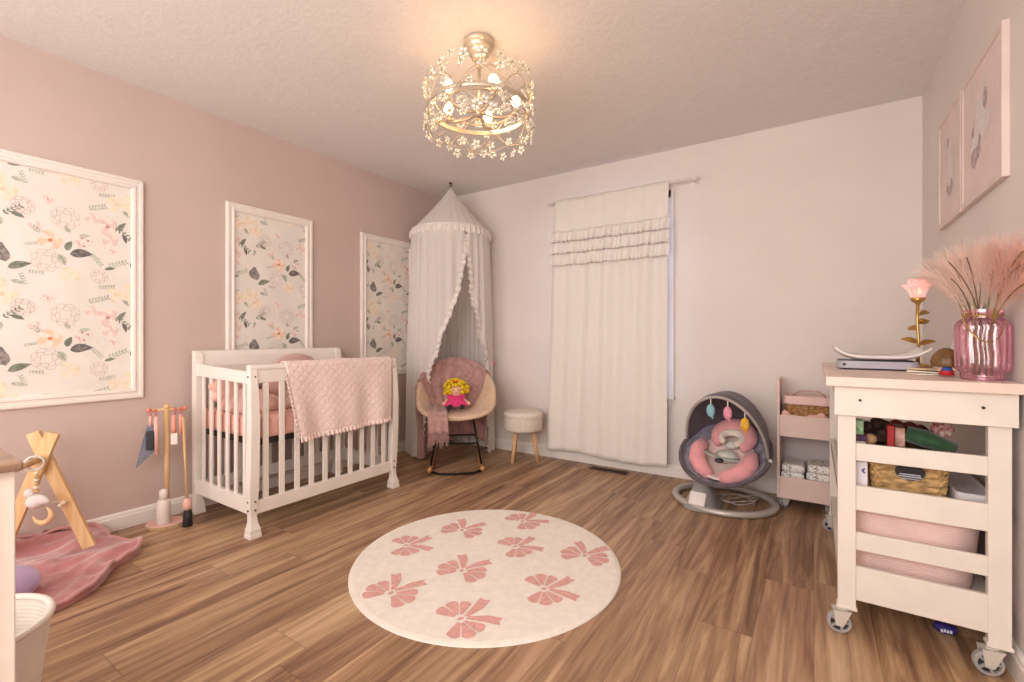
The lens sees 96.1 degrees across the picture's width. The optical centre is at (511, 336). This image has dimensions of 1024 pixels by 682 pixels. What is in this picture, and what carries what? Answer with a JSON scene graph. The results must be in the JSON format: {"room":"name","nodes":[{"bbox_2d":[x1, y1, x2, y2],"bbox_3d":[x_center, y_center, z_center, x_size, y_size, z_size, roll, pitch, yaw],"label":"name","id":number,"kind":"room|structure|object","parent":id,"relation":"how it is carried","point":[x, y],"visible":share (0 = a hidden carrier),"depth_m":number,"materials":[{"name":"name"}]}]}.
{"room":"bedroom","nodes":[
{"label":"bedroom","id":0,"kind":"room"},
{"bbox_2d":[0,35,440,534],"bbox_3d":[-2.118,-0.175,2.605,0.100,2.440,5.030,0,0,33],"label":"wall","id":1,"kind":"structure","parent":0,"point":[190,161],"depth_m":2.69,"materials":[{"name":"pink paint"}]},
{"bbox_2d":[0,148,143,410],"bbox_3d":[-2.371,-0.263,2.108,0.021,1.210,1.122,0,0,33],"label":"panel","id":2,"kind":"object","parent":1,"relation":"attached to","point":[72,236],"visible":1,"depth_m":2.32,"materials":[{"name":"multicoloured paper"}]},
{"bbox_2d":[39,440,404,532],"bbox_3d":[-2.070,0.999,2.573,0.016,0.092,5.030,0,0,33],"label":"baseboard","id":3,"kind":"structure","parent":1,"relation":"attached to","point":[144,514],"depth_m":2.70,"materials":[{"name":"wood"}]},
{"bbox_2d":[225,201,312,386],"bbox_3d":[-1.660,-0.263,3.192,0.021,1.210,0.605,0,0,33],"label":"panel","id":4,"kind":"object","parent":1,"relation":"attached to","point":[269,254],"visible":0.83,"depth_m":3.17,"materials":[{"name":"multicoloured paper"}]},
{"bbox_2d":[360,232,410,373],"bbox_3d":[-1.086,-0.263,4.066,0.021,1.210,0.605,0,0,33],"label":"panel","id":5,"kind":"object","parent":1,"relation":"attached to","point":[384,262],"visible":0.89,"depth_m":4.03,"materials":[{"name":"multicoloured paper"}]},
{"bbox_2d":[0,0,964,198],"bbox_3d":[-0.540,-1.445,1.569,3.875,0.100,5.230,0,0,33],"label":"ceiling","id":6,"kind":"structure","parent":0,"point":[341,80],"depth_m":2.33,"materials":[{"name":"paint"}]},
{"bbox_2d":[405,182,495,456],"bbox_3d":[-0.555,-0.187,4.139,0.797,2.414,0.768,0,0,33],"label":"canopy","id":7,"kind":"object","parent":6,"relation":"hanging from","point":[450,302],"visible":0.83,"depth_m":3.93,"materials":[{"name":"fabric"}]},
{"bbox_2d":[422,32,535,160],"bbox_3d":[-0.154,-1.156,2.174,0.522,0.478,0.528,0,0,30],"label":"chandelier","id":8,"kind":"object","parent":6,"relation":"hanging from","point":[479,46],"visible":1,"depth_m":2.11,"materials":[{"name":"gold metal"}]},
{"bbox_2d":[437,92,447,101],"bbox_3d":[-0.298,-1.023,1.961,0.046,0.047,0.015,-16,-10,6],"label":"flower","id":9,"kind":"object","parent":8,"relation":"on","point":[442,96],"depth_m":1.96,"materials":[{"name":"beige metal"}]},
{"bbox_2d":[439,74,448,86],"bbox_3d":[-0.293,-1.092,1.959,0.050,0.051,0.016,-20,-10,27],"label":"flower","id":10,"kind":"object","parent":8,"relation":"on","point":[443,79],"depth_m":1.96,"materials":[{"name":"beige metal"}]},
{"bbox_2d":[443,79,451,100],"bbox_3d":[-0.284,-1.101,2.055,0.044,0.093,0.044,0,0,33],"label":"socket","id":11,"kind":"object","parent":8,"relation":"attached to","point":[449,92],"depth_m":2.04,"materials":[{"name":"beige metal"}]},
{"bbox_2d":[445,102,452,122],"bbox_3d":[-0.310,-1.101,2.261,0.044,0.093,0.044,0,0,33],"label":"socket","id":12,"kind":"object","parent":8,"relation":"attached to","point":[449,119],"depth_m":2.25,"materials":[{"name":"beige metal"}]},
{"bbox_2d":[446,104,454,116],"bbox_3d":[-0.266,-0.958,1.948,0.017,0.056,0.054,18,22,-46],"label":"flower","id":13,"kind":"object","parent":8,"relation":"on","point":[449,110],"depth_m":1.95,"materials":[{"name":"beige metal"}]},
{"bbox_2d":[456,94,467,104],"bbox_3d":[-0.214,-0.998,1.933,0.051,0.052,0.016,-35,-9,-15],"label":"flower","id":14,"kind":"object","parent":8,"relation":"on","point":[461,98],"depth_m":1.94,"materials":[{"name":"beige metal"}]},
{"bbox_2d":[458,46,468,58],"bbox_3d":[-0.203,-1.185,1.922,0.049,0.048,0.015,9,30,10],"label":"flower","id":15,"kind":"object","parent":8,"relation":"on","point":[463,52],"depth_m":1.92,"materials":[{"name":"beige metal"}]},
{"bbox_2d":[471,96,482,109],"bbox_3d":[-0.151,-0.976,1.926,0.053,0.054,0.017,-31,1,20],"label":"flower","id":16,"kind":"object","parent":8,"relation":"on","point":[476,102],"depth_m":1.93,"materials":[{"name":"beige metal"}]},
{"bbox_2d":[476,45,487,56],"bbox_3d":[-0.128,-1.198,1.933,0.050,0.050,0.016,38,21,-6],"label":"flower","id":17,"kind":"object","parent":8,"relation":"on","point":[481,50],"depth_m":1.93,"materials":[{"name":"beige metal"}]},
{"bbox_2d":[484,111,491,130],"bbox_3d":[-0.122,-1.101,2.348,0.044,0.093,0.044,0,0,33],"label":"socket","id":18,"kind":"object","parent":8,"relation":"attached to","point":[487,119],"depth_m":2.34,"materials":[{"name":"beige metal"}]},
{"bbox_2d":[487,101,498,113],"bbox_3d":[-0.080,-0.963,1.929,0.051,0.052,0.016,-16,5,-8],"label":"flower","id":19,"kind":"object","parent":8,"relation":"on","point":[492,105],"depth_m":1.93,"materials":[{"name":"beige metal"}]},
{"bbox_2d":[489,74,497,96],"bbox_3d":[-0.081,-1.101,2.016,0.044,0.093,0.044,0,0,33],"label":"socket","id":20,"kind":"object","parent":8,"relation":"attached to","point":[492,90],"depth_m":2.00,"materials":[{"name":"beige metal"}]},
{"bbox_2d":[495,79,504,90],"bbox_3d":[-0.051,-1.062,1.940,0.044,0.043,0.014,9,16,-24],"label":"flower","id":21,"kind":"object","parent":8,"relation":"on","point":[497,85],"depth_m":1.95,"materials":[{"name":"beige metal"}]},
{"bbox_2d":[494,57,505,68],"bbox_3d":[-0.052,-1.155,1.940,0.052,0.053,0.016,12,-5,4],"label":"flower","id":22,"kind":"object","parent":8,"relation":"on","point":[499,62],"depth_m":1.95,"materials":[{"name":"beige metal"}]},
{"bbox_2d":[496,48,504,59],"bbox_3d":[-0.049,-1.195,1.944,0.046,0.047,0.014,-33,14,-35],"label":"flower","id":23,"kind":"object","parent":8,"relation":"on","point":[500,52],"depth_m":1.95,"materials":[{"name":"beige metal"}]},
{"bbox_2d":[498,88,507,100],"bbox_3d":[-0.033,-1.032,1.959,0.053,0.054,0.017,21,-10,-32],"label":"flower","id":24,"kind":"object","parent":8,"relation":"on","point":[504,89],"depth_m":1.96,"materials":[{"name":"beige metal"}]},
{"bbox_2d":[501,101,510,111],"bbox_3d":[-0.024,-0.978,1.954,0.047,0.048,0.015,-11,6,-30],"label":"flower","id":25,"kind":"object","parent":8,"relation":"on","point":[506,106],"depth_m":1.96,"materials":[{"name":"beige metal"}]},
{"bbox_2d":[506,56,515,68],"bbox_3d":[0.000,-1.178,1.973,0.054,0.056,0.017,-5,3,-39],"label":"flower","id":26,"kind":"object","parent":8,"relation":"on","point":[511,61],"depth_m":1.98,"materials":[{"name":"beige metal"}]},
{"bbox_2d":[511,96,519,116],"bbox_3d":[0.019,-1.101,2.197,0.044,0.093,0.044,0,0,33],"label":"socket","id":27,"kind":"object","parent":8,"relation":"attached to","point":[515,98],"depth_m":2.18,"materials":[{"name":"beige metal"}]},
{"bbox_2d":[518,59,525,71],"bbox_3d":[0.047,-1.196,2.031,0.016,0.049,0.050,30,-15,46],"label":"flower","id":28,"kind":"object","parent":8,"relation":"on","point":[523,65],"depth_m":2.03,"materials":[{"name":"beige metal"}]},
{"bbox_2d":[41,441,1014,681],"bbox_3d":[-0.540,1.095,1.569,3.875,0.100,5.230,0,0,33],"label":"floor","id":29,"kind":"structure","parent":0,"point":[700,597],"depth_m":1.80,"materials":[{"name":"brown wood"}]},
{"bbox_2d":[0,448,23,681],"bbox_3d":[-1.171,0.619,0.482,0.494,0.853,0.840,0,0,33],"label":"dresser","id":30,"kind":"object","parent":29,"relation":"on","point":[9,464],"visible":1,"depth_m":0.70,"materials":[{"name":"white wood"}]},
{"bbox_2d":[15,593,55,681],"bbox_3d":[-1.395,0.892,1.155,0.369,0.306,0.369,0,0,33],"label":"laundry basket","id":31,"kind":"object","parent":29,"relation":"on","point":[33,611],"visible":0.84,"depth_m":1.22,"materials":[{"name":"fabric"}]},
{"bbox_2d":[15,522,142,611],"bbox_3d":[-2.079,0.979,1.836,0.782,0.127,1.012,0,0,33],"label":"play mat","id":32,"kind":"object","parent":29,"relation":"on","point":[69,573],"visible":0.59,"depth_m":2.07,"materials":[{"name":"pink fabric"}]},
{"bbox_2d":[15,565,41,593],"bbox_3d":[-1.918,0.945,1.744,0.221,0.128,0.187,0,0,33],"label":"ball","id":33,"kind":"object","parent":32,"relation":"on","point":[27,578],"visible":0.41,"depth_m":1.74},
{"bbox_2d":[15,430,96,549],"bbox_3d":[-2.041,0.714,1.835,0.369,0.569,0.652,0,0,-20],"label":"baby gym","id":34,"kind":"object","parent":32,"relation":"on","point":[44,445],"visible":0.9,"depth_m":2.10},
{"bbox_2d":[23,455,53,524],"bbox_3d":[-2.098,0.681,2.044,0.116,0.310,0.072,0,0,-24],"label":"toy","id":35,"kind":"object","parent":34,"relation":"hanging from","point":[34,500],"visible":0.93,"depth_m":2.03,"materials":[{"name":"brown wood"}]},
{"bbox_2d":[145,404,186,530],"bbox_3d":[-1.912,0.710,2.545,0.190,0.671,0.147,0,0,-24],"label":"stand","id":36,"kind":"object","parent":29,"relation":"on","point":[176,521],"visible":0.84,"depth_m":2.54,"materials":[{"name":"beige wood"}]},
{"bbox_2d":[135,409,153,468],"bbox_3d":[-1.978,0.549,2.487,0.087,0.313,0.026,0,0,-28],"label":"dustpan","id":37,"kind":"object","parent":36,"relation":"hanging from","point":[144,454],"visible":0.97,"depth_m":2.48,"materials":[{"name":"grey plastic"}]},
{"bbox_2d":[146,409,158,454],"bbox_3d":[-1.939,0.516,2.482,0.056,0.248,0.023,0,0,-24],"label":"brush","id":38,"kind":"object","parent":36,"relation":"hanging from","point":[152,437],"visible":1,"depth_m":2.48,"materials":[{"name":"pink paint"}]},
{"bbox_2d":[157,488,170,525],"bbox_3d":[-1.902,0.927,2.512,0.062,0.190,0.062,0,0,-24],"label":"bottle","id":39,"kind":"object","parent":36,"relation":"on","point":[164,503],"visible":1,"depth_m":2.49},
{"bbox_2d":[171,407,177,444],"bbox_3d":[-1.865,0.494,2.542,0.032,0.203,0.023,0,0,-24],"label":"scrub brush","id":40,"kind":"object","parent":36,"relation":"hanging from","point":[174,436],"visible":1,"depth_m":2.53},
{"bbox_2d":[182,417,192,527],"bbox_3d":[-1.792,0.744,2.535,0.055,0.599,0.052,0,0,-24],"label":"broom","id":41,"kind":"object","parent":29,"relation":"on","point":[187,503],"visible":1,"depth_m":2.53,"materials":[{"name":"brown wood"}]},
{"bbox_2d":[192,347,399,539],"bbox_3d":[-1.349,0.564,2.967,0.687,0.962,1.018,0,0,33],"label":"crib","id":42,"kind":"object","parent":29,"relation":"on","point":[249,367],"visible":0.83,"depth_m":2.66,"materials":[{"name":"wood"}]},
{"bbox_2d":[206,407,293,438],"bbox_3d":[-1.348,0.488,2.966,0.575,0.122,0.916,0,0,33],"label":"mattress","id":43,"kind":"object","parent":42,"relation":"in","point":[273,414],"visible":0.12,"depth_m":2.56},
{"bbox_2d":[208,379,242,406],"bbox_3d":[-1.669,0.302,2.723,0.070,0.236,0.236,0,0,33],"label":"cushion","id":44,"kind":"object","parent":43,"relation":"on","point":[213,386],"visible":0.27,"depth_m":2.67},
{"bbox_2d":[216,388,291,413],"bbox_3d":[-1.509,0.363,2.713,0.304,0.124,0.304,0,0,33],"label":"blanket","id":45,"kind":"object","parent":43,"relation":"on","point":[273,399],"visible":0.35,"depth_m":2.66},
{"bbox_2d":[269,353,314,395],"bbox_3d":[-1.442,0.261,3.065,0.174,0.301,0.422,0,0,33],"label":"pillow","id":46,"kind":"object","parent":43,"relation":"on","point":[273,386],"visible":0.11,"depth_m":2.97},
{"bbox_2d":[280,356,391,442],"bbox_3d":[-1.046,0.365,2.845,0.122,0.457,0.772,0,0,33],"label":"quilt","id":47,"kind":"object","parent":42,"relation":"on","point":[326,397],"visible":1,"depth_m":2.78,"materials":[{"name":"fabric"}]},
{"bbox_2d":[416,372,495,474],"bbox_3d":[-0.456,0.629,3.772,0.644,0.828,0.687,0,0,-7],"label":"rocking chair","id":48,"kind":"object","parent":29,"relation":"on","point":[485,403],"visible":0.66,"depth_m":3.67,"materials":[{"name":"beige plastic"}]},
{"bbox_2d":[415,357,490,459],"bbox_3d":[-0.560,0.598,3.819,0.514,0.834,0.753,0,0,29],"label":"throw blanket","id":49,"kind":"object","parent":48,"relation":"on","point":[473,373],"visible":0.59,"depth_m":3.94,"materials":[{"name":"fabric"}]},
{"bbox_2d":[442,377,469,408],"bbox_3d":[-0.451,0.456,3.715,0.226,0.242,0.244,0,0,-7],"label":"doll","id":50,"kind":"object","parent":48,"relation":"on","point":[456,388],"visible":1,"depth_m":3.69},
{"bbox_2d":[348,510,620,647],"bbox_3d":[-0.118,1.039,2.153,1.224,0.011,1.224,0,0,33],"label":"round rug","id":51,"kind":"object","parent":29,"relation":"on","point":[472,578],"visible":1,"depth_m":1.96,"materials":[{"name":"carpet"}]},
{"bbox_2d":[503,408,542,463],"bbox_3d":[0.093,0.833,3.868,0.340,0.429,0.340,0,0,33],"label":"footstool","id":52,"kind":"object","parent":29,"relation":"on","point":[517,420],"visible":1,"depth_m":3.76,"materials":[{"name":"fabric"}]},
{"bbox_2d":[503,408,542,418],"bbox_3d":[0.093,0.640,3.868,0.340,0.044,0.340,0,0,33],"label":"cushion","id":53,"kind":"object","parent":52,"relation":"on","point":[517,413],"depth_m":3.76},
{"bbox_2d":[588,466,628,474],"bbox_3d":[0.752,1.042,3.577,0.300,0.006,0.086,0,0,33],"label":"floor vent","id":54,"kind":"object","parent":29,"relation":"in","point":[608,470],"visible":1,"depth_m":3.57,"materials":[{"name":"brown metal"}]},
{"bbox_2d":[672,391,779,518],"bbox_3d":[1.337,0.693,2.908,0.640,0.703,0.596,0,0,33],"label":"baby bouncer","id":55,"kind":"object","parent":29,"relation":"on","point":[716,453],"visible":0.99,"depth_m":2.87},
{"bbox_2d":[706,399,714,418],"bbox_3d":[1.208,0.435,2.797,0.049,0.130,0.036,0,0,33],"label":"toy","id":56,"kind":"object","parent":55,"relation":"hanging from","point":[710,409],"visible":1,"depth_m":2.79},
{"bbox_2d":[723,401,731,421],"bbox_3d":[1.278,0.440,2.725,0.049,0.130,0.036,0,0,33],"label":"toy","id":57,"kind":"object","parent":55,"relation":"hanging from","point":[727,412],"visible":1,"depth_m":2.71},
{"bbox_2d":[688,391,769,460],"bbox_3d":[1.373,0.540,2.943,0.487,0.399,0.474,0,0,33],"label":"hood","id":58,"kind":"object","parent":55,"relation":"attached to","point":[726,439],"depth_m":2.96,"materials":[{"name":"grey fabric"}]},
{"bbox_2d":[719,429,744,446],"bbox_3d":[1.428,0.655,2.981,0.164,0.100,0.141,0,0,33],"label":"pillow","id":59,"kind":"object","parent":55,"relation":"on","point":[726,439],"depth_m":2.98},
{"bbox_2d":[711,419,757,452],"bbox_3d":[1.452,0.641,3.005,0.278,0.193,0.209,0,0,33],"label":"pillow","id":60,"kind":"object","parent":55,"relation":"on","point":[726,436],"depth_m":2.99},
{"bbox_2d":[740,413,749,432],"bbox_3d":[1.358,0.499,2.682,0.049,0.130,0.036,0,0,33],"label":"toy","id":61,"kind":"object","parent":55,"relation":"hanging from","point":[744,424],"visible":1,"depth_m":2.67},
{"bbox_2d":[718,493,758,505],"bbox_3d":[1.417,1.024,2.892,0.252,0.036,0.147,0,0,22],"label":"power cord","id":62,"kind":"object","parent":29,"relation":"on","point":[740,495],"visible":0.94,"depth_m":2.90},
{"bbox_2d":[777,377,829,513],"bbox_3d":[1.818,0.654,2.833,0.309,0.782,0.268,0,0,33],"label":"cart","id":63,"kind":"object","parent":29,"relation":"on","point":[804,438],"visible":0.68,"depth_m":2.78,"materials":[{"name":"paint"}]},
{"bbox_2d":[783,390,829,417],"bbox_3d":[1.822,0.460,2.835,0.255,0.262,0.219,0,0,33],"label":"wicker basket","id":64,"kind":"object","parent":63,"relation":"on","point":[800,404],"visible":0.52,"depth_m":2.77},
{"bbox_3d":[1.751,0.939,2.859,0.121,0.046,0.178,0,0,33],"label":"diaper","id":65,"kind":"object","parent":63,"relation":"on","visible":0},
{"bbox_3d":[1.754,0.893,2.857,0.121,0.046,0.178,0,0,33],"label":"diaper","id":66,"kind":"object","parent":65,"relation":"on","visible":0},
{"bbox_2d":[781,470,804,478],"bbox_3d":[1.748,0.847,2.861,0.121,0.046,0.178,0,0,33],"label":"diaper","id":67,"kind":"object","parent":66,"relation":"on","point":[783,473],"visible":0.55,"depth_m":2.79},
{"bbox_2d":[782,458,804,472],"bbox_3d":[1.751,0.800,2.859,0.121,0.046,0.178,0,0,33],"label":"diaper","id":68,"kind":"object","parent":67,"relation":"on","point":[788,464],"visible":1,"depth_m":2.80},
{"bbox_3d":[1.865,0.938,2.784,0.128,0.049,0.178,0,0,33],"label":"diaper","id":69,"kind":"object","parent":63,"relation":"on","visible":0},
{"bbox_3d":[1.863,0.888,2.786,0.128,0.049,0.178,0,0,33],"label":"diaper","id":70,"kind":"object","parent":69,"relation":"on","visible":0},
{"bbox_2d":[806,468,829,482],"bbox_3d":[1.859,0.839,2.788,0.128,0.049,0.178,0,0,33],"label":"diaper","id":71,"kind":"object","parent":70,"relation":"on","point":[809,476],"visible":0.46,"depth_m":2.72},
{"bbox_2d":[807,459,829,474],"bbox_3d":[1.865,0.789,2.784,0.128,0.049,0.178,0,0,33],"label":"diaper","id":72,"kind":"object","parent":71,"relation":"on","point":[814,466],"visible":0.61,"depth_m":2.73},
{"bbox_2d":[822,362,1023,675],"bbox_3d":[1.605,0.593,1.940,0.485,0.905,1.105,0,0,33],"label":"rolling cart","id":73,"kind":"object","parent":29,"relation":"on","point":[862,393],"visible":0.79,"depth_m":1.50,"materials":[{"name":"beige paint"}]},
{"bbox_2d":[856,460,867,485],"bbox_3d":[1.274,0.501,1.706,0.058,0.114,0.170,0,0,33],"label":"box","id":74,"kind":"object","parent":73,"relation":"on","point":[861,466],"visible":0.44,"depth_m":1.63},
{"bbox_3d":[1.279,0.409,1.711,0.052,0.067,0.136,0,0,33],"label":"carton","id":75,"kind":"object","parent":74,"relation":"on","visible":0},
{"bbox_2d":[856,432,866,440],"bbox_3d":[1.269,0.365,1.691,0.050,0.019,0.080,0,0,33],"label":"book","id":76,"kind":"object","parent":75,"relation":"on","point":[863,437],"visible":0.52,"depth_m":1.65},
{"bbox_2d":[856,418,863,434],"bbox_3d":[1.263,0.329,1.689,0.042,0.052,0.050,0,0,33],"label":"box","id":77,"kind":"object","parent":76,"relation":"on","point":[859,422],"visible":0.51,"depth_m":1.66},
{"bbox_2d":[832,346,932,369],"bbox_3d":[1.586,0.091,1.997,0.316,0.098,0.292,0,0,33],"label":"scale","id":78,"kind":"object","parent":73,"relation":"on","point":[900,361],"visible":0.98,"depth_m":1.93,"materials":[{"name":"plastic"}]},
{"bbox_2d":[832,346,932,359],"bbox_3d":[1.586,0.071,1.997,0.316,0.059,0.292,0,0,33],"label":"tray","id":79,"kind":"object","parent":78,"relation":"on","point":[916,352],"depth_m":1.94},
{"bbox_2d":[832,441,948,496],"bbox_3d":[1.615,0.567,1.939,0.424,0.016,0.977,0,0,33],"label":"shelf","id":80,"kind":"object","parent":73,"relation":"attached to","point":[834,443],"depth_m":2.08,"materials":[{"name":"beige paint"}]},
{"bbox_2d":[866,441,949,496],"bbox_3d":[1.457,0.470,1.720,0.235,0.171,0.349,0,0,33],"label":"basket","id":81,"kind":"object","parent":73,"relation":"on","point":[888,476],"visible":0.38,"depth_m":1.59,"materials":[{"name":"brown wicker"}]},
{"bbox_2d":[864,418,888,442],"bbox_3d":[1.342,0.345,1.692,0.075,0.092,0.087,0,0,-41],"label":"plush toy","id":82,"kind":"object","parent":81,"relation":"in","point":[870,427],"visible":0.77,"depth_m":1.67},
{"bbox_2d":[885,422,894,445],"bbox_3d":[1.371,0.353,1.672,0.020,0.073,0.100,0,0,33],"label":"booklet","id":83,"kind":"object","parent":81,"relation":"in","point":[890,440],"visible":0.7,"depth_m":1.63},
{"bbox_2d":[893,424,904,446],"bbox_3d":[1.395,0.356,1.662,0.028,0.067,0.090,0,0,33],"label":"booklet","id":84,"kind":"object","parent":81,"relation":"in","point":[899,429],"visible":0.79,"depth_m":1.62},
{"bbox_2d":[876,419,932,433],"bbox_3d":[1.484,0.355,1.759,0.215,0.070,0.176,0,0,33],"label":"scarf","id":85,"kind":"object","parent":81,"relation":"in","point":[905,425],"visible":0.2,"depth_m":1.73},
{"bbox_2d":[904,426,957,452],"bbox_3d":[1.449,0.360,1.593,0.076,0.082,0.138,0,0,-44],"label":"pouch","id":86,"kind":"object","parent":81,"relation":"on","point":[920,437],"visible":0.93,"depth_m":1.57,"materials":[{"name":"fabric"}]},
{"bbox_2d":[930,422,954,437],"bbox_3d":[1.501,0.323,1.605,0.065,0.066,0.013,0,0,33],"label":"flower","id":87,"kind":"object","parent":81,"relation":"in","point":[945,430],"visible":0.87,"depth_m":1.60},
{"bbox_2d":[831,496,984,592],"bbox_3d":[1.615,0.859,1.939,0.424,0.016,0.977,0,0,33],"label":"shelf","id":88,"kind":"object","parent":73,"relation":"attached to","point":[978,583],"depth_m":1.86,"materials":[{"name":"beige paint"}]},
{"bbox_2d":[856,510,979,588],"bbox_3d":[1.517,0.732,1.803,0.387,0.244,0.580,0,0,33],"label":"storage bin","id":89,"kind":"object","parent":73,"relation":"on","point":[942,535],"visible":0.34,"depth_m":1.57,"materials":[{"name":"fabric"}]},
{"bbox_2d":[901,278,935,367],"bbox_3d":[1.871,-0.062,2.121,0.116,0.405,0.116,0,0,-3],"label":"lamp","id":90,"kind":"object","parent":73,"relation":"on","point":[909,287],"visible":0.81,"depth_m":2.12,"materials":[{"name":"gold metal"}]},
{"bbox_2d":[930,348,962,375],"bbox_3d":[1.511,0.089,1.600,0.086,0.097,0.079,0,0,33],"label":"doll","id":91,"kind":"object","parent":73,"relation":"on","point":[943,358],"visible":0.89,"depth_m":1.58},
{"bbox_2d":[947,471,984,501],"bbox_3d":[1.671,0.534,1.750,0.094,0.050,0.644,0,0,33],"label":"plastic tray","id":92,"kind":"object","parent":73,"relation":"on","point":[964,486],"visible":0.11,"depth_m":1.64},
{"bbox_2d":[951,304,983,373],"bbox_3d":[1.762,0.010,1.798,0.062,0.260,0.260,0,0,33],"label":"card","id":93,"kind":"object","parent":73,"relation":"on","point":[962,333],"visible":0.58,"depth_m":1.76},
{"bbox_2d":[954,309,1011,380],"bbox_3d":[1.524,0.026,1.491,0.134,0.226,0.137,0,0,14],"label":"glass vase","id":94,"kind":"object","parent":73,"relation":"on","point":[1002,374],"visible":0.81,"depth_m":1.49,"materials":[{"name":"pink glass"}]},
{"bbox_2d":[899,253,972,374],"bbox_3d":[1.492,-0.093,1.640,0.184,0.441,0.202,0,0,33],"label":"stem","id":95,"kind":"object","parent":94,"relation":"in","point":[929,274],"visible":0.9,"depth_m":1.60,"materials":[{"name":"plant"}]},
{"bbox_2d":[917,243,978,370],"bbox_3d":[1.454,-0.103,1.538,0.176,0.462,0.148,0,0,33],"label":"stem","id":96,"kind":"object","parent":94,"relation":"in","point":[944,264],"visible":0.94,"depth_m":1.52,"materials":[{"name":"plant"}]},
{"bbox_2d":[913,266,985,375],"bbox_3d":[1.558,-0.080,1.662,0.159,0.416,0.290,0,0,33],"label":"stem","id":97,"kind":"object","parent":94,"relation":"in","point":[962,300],"visible":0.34,"depth_m":1.63,"materials":[{"name":"plant"}]},
{"bbox_2d":[935,236,983,375],"bbox_3d":[1.505,-0.104,1.546,0.152,0.464,0.152,0,0,33],"label":"stem","id":98,"kind":"object","parent":94,"relation":"in","point":[968,273],"visible":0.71,"depth_m":1.51,"materials":[{"name":"plant"}]},
{"bbox_2d":[951,278,974,375],"bbox_3d":[1.474,-0.032,1.502,0.073,0.319,0.010,0,0,3],"label":"twig","id":99,"kind":"object","parent":94,"relation":"in","point":[951,278],"visible":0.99,"depth_m":1.50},
{"bbox_2d":[948,261,986,375],"bbox_3d":[1.467,-0.057,1.479,0.138,0.369,0.007,0,0,-5],"label":"twig","id":100,"kind":"object","parent":94,"relation":"in","point":[948,261],"visible":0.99,"depth_m":1.48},
{"bbox_2d":[966,257,980,375],"bbox_3d":[1.493,-0.064,1.485,0.064,0.383,0.008,0,0,-14],"label":"twig","id":101,"kind":"object","parent":94,"relation":"in","point":[966,257],"visible":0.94,"depth_m":1.49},
{"bbox_2d":[958,233,1010,374],"bbox_3d":[1.493,-0.111,1.465,0.156,0.478,0.160,0,0,33],"label":"stem","id":102,"kind":"object","parent":94,"relation":"in","point":[979,249],"visible":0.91,"depth_m":1.47,"materials":[{"name":"plant"}]},
{"bbox_2d":[965,227,1022,355],"bbox_3d":[1.479,-0.111,1.421,0.130,0.477,0.204,0,0,33],"label":"stem","id":103,"kind":"object","parent":94,"relation":"in","point":[993,253],"visible":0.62,"depth_m":1.43,"materials":[{"name":"plant"}]},
{"bbox_2d":[978,254,1023,375],"bbox_3d":[1.451,-0.059,1.351,0.102,0.374,0.361,0,0,33],"label":"stem","id":104,"kind":"object","parent":94,"relation":"in","point":[1020,283],"visible":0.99,"depth_m":1.35,"materials":[{"name":"plant"}]},
{"bbox_2d":[981,224,1023,375],"bbox_3d":[1.450,-0.099,1.357,0.110,0.455,0.342,0,0,33],"label":"stem","id":105,"kind":"object","parent":94,"relation":"in","point":[1015,244],"visible":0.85,"depth_m":1.34,"materials":[{"name":"plant"}]},
{"bbox_2d":[987,236,1023,375],"bbox_3d":[1.462,-0.089,1.370,0.103,0.435,0.272,0,0,33],"label":"stem","id":106,"kind":"object","parent":94,"relation":"in","point":[1019,258],"visible":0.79,"depth_m":1.37,"materials":[{"name":"plant"}]},
{"bbox_2d":[933,621,957,634],"bbox_3d":[1.531,1.030,1.625,0.068,0.029,0.045,0,0,33],"label":"packet","id":107,"kind":"object","parent":29,"relation":"on","point":[943,627],"visible":0.99,"depth_m":1.61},
{"bbox_2d":[457,96,921,479],"bbox_3d":[0.868,-0.175,3.713,3.875,2.440,0.100,0,0,33],"label":"wall","id":108,"kind":"structure","parent":0,"point":[792,242],"depth_m":3.13,"materials":[{"name":"white paint"}]},
{"bbox_2d":[449,438,776,493],"bbox_3d":[0.836,0.999,3.664,3.675,0.092,0.016,0,0,33],"label":"baseboard","id":109,"kind":"structure","parent":108,"relation":"attached to","point":[768,485],"depth_m":3.69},
{"bbox_2d":[547,176,696,208],"bbox_3d":[0.824,-1.125,3.622,1.216,0.050,0.101,0,0,33],"label":"curtain rod","id":110,"kind":"object","parent":108,"relation":"attached to","point":[693,179],"visible":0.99,"depth_m":3.48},
{"bbox_2d":[548,181,669,466],"bbox_3d":[0.717,-0.084,3.608,1.013,2.112,0.080,0,0,33],"label":"window curtain","id":111,"kind":"object","parent":110,"relation":"hanging from","point":[609,251],"visible":1,"depth_m":3.59,"materials":[{"name":"white fabric"}]},
{"bbox_2d":[667,188,674,407],"bbox_3d":[0.807,-0.287,3.714,1.002,1.635,0.125,0,0,33],"label":"window","id":112,"kind":"structure","parent":108,"relation":"in","point":[670,359],"depth_m":3.42,"materials":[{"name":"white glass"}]},
{"bbox_2d":[922,0,1023,653],"bbox_3d":[1.038,-0.175,0.533,0.100,2.440,5.030,0,0,33],"label":"wall","id":113,"kind":"structure","parent":0,"point":[977,21],"depth_m":1.75,"materials":[{"name":"pink paint"}]},
{"bbox_2d":[938,90,965,230],"bbox_3d":[1.973,-0.767,2.066,0.020,0.505,0.400,0,0,33],"label":"wall art","id":114,"kind":"object","parent":113,"relation":"attached to","point":[949,129],"visible":0.91,"depth_m":2.05,"materials":[{"name":"paper"}]},
{"bbox_2d":[961,18,1009,210],"bbox_3d":[1.720,-0.767,1.682,0.020,0.505,0.490,0,0,33],"label":"wall art","id":115,"kind":"object","parent":113,"relation":"attached to","point":[985,94],"visible":1,"depth_m":1.61,"materials":[{"name":"paper"}]},
{"bbox_2d":[1003,638,1023,681],"bbox_3d":[0.989,0.999,0.565,0.016,0.092,5.030,0,0,33],"label":"baseboard","id":116,"kind":"structure","parent":113,"relation":"attached to","point":[1014,662],"depth_m":1.40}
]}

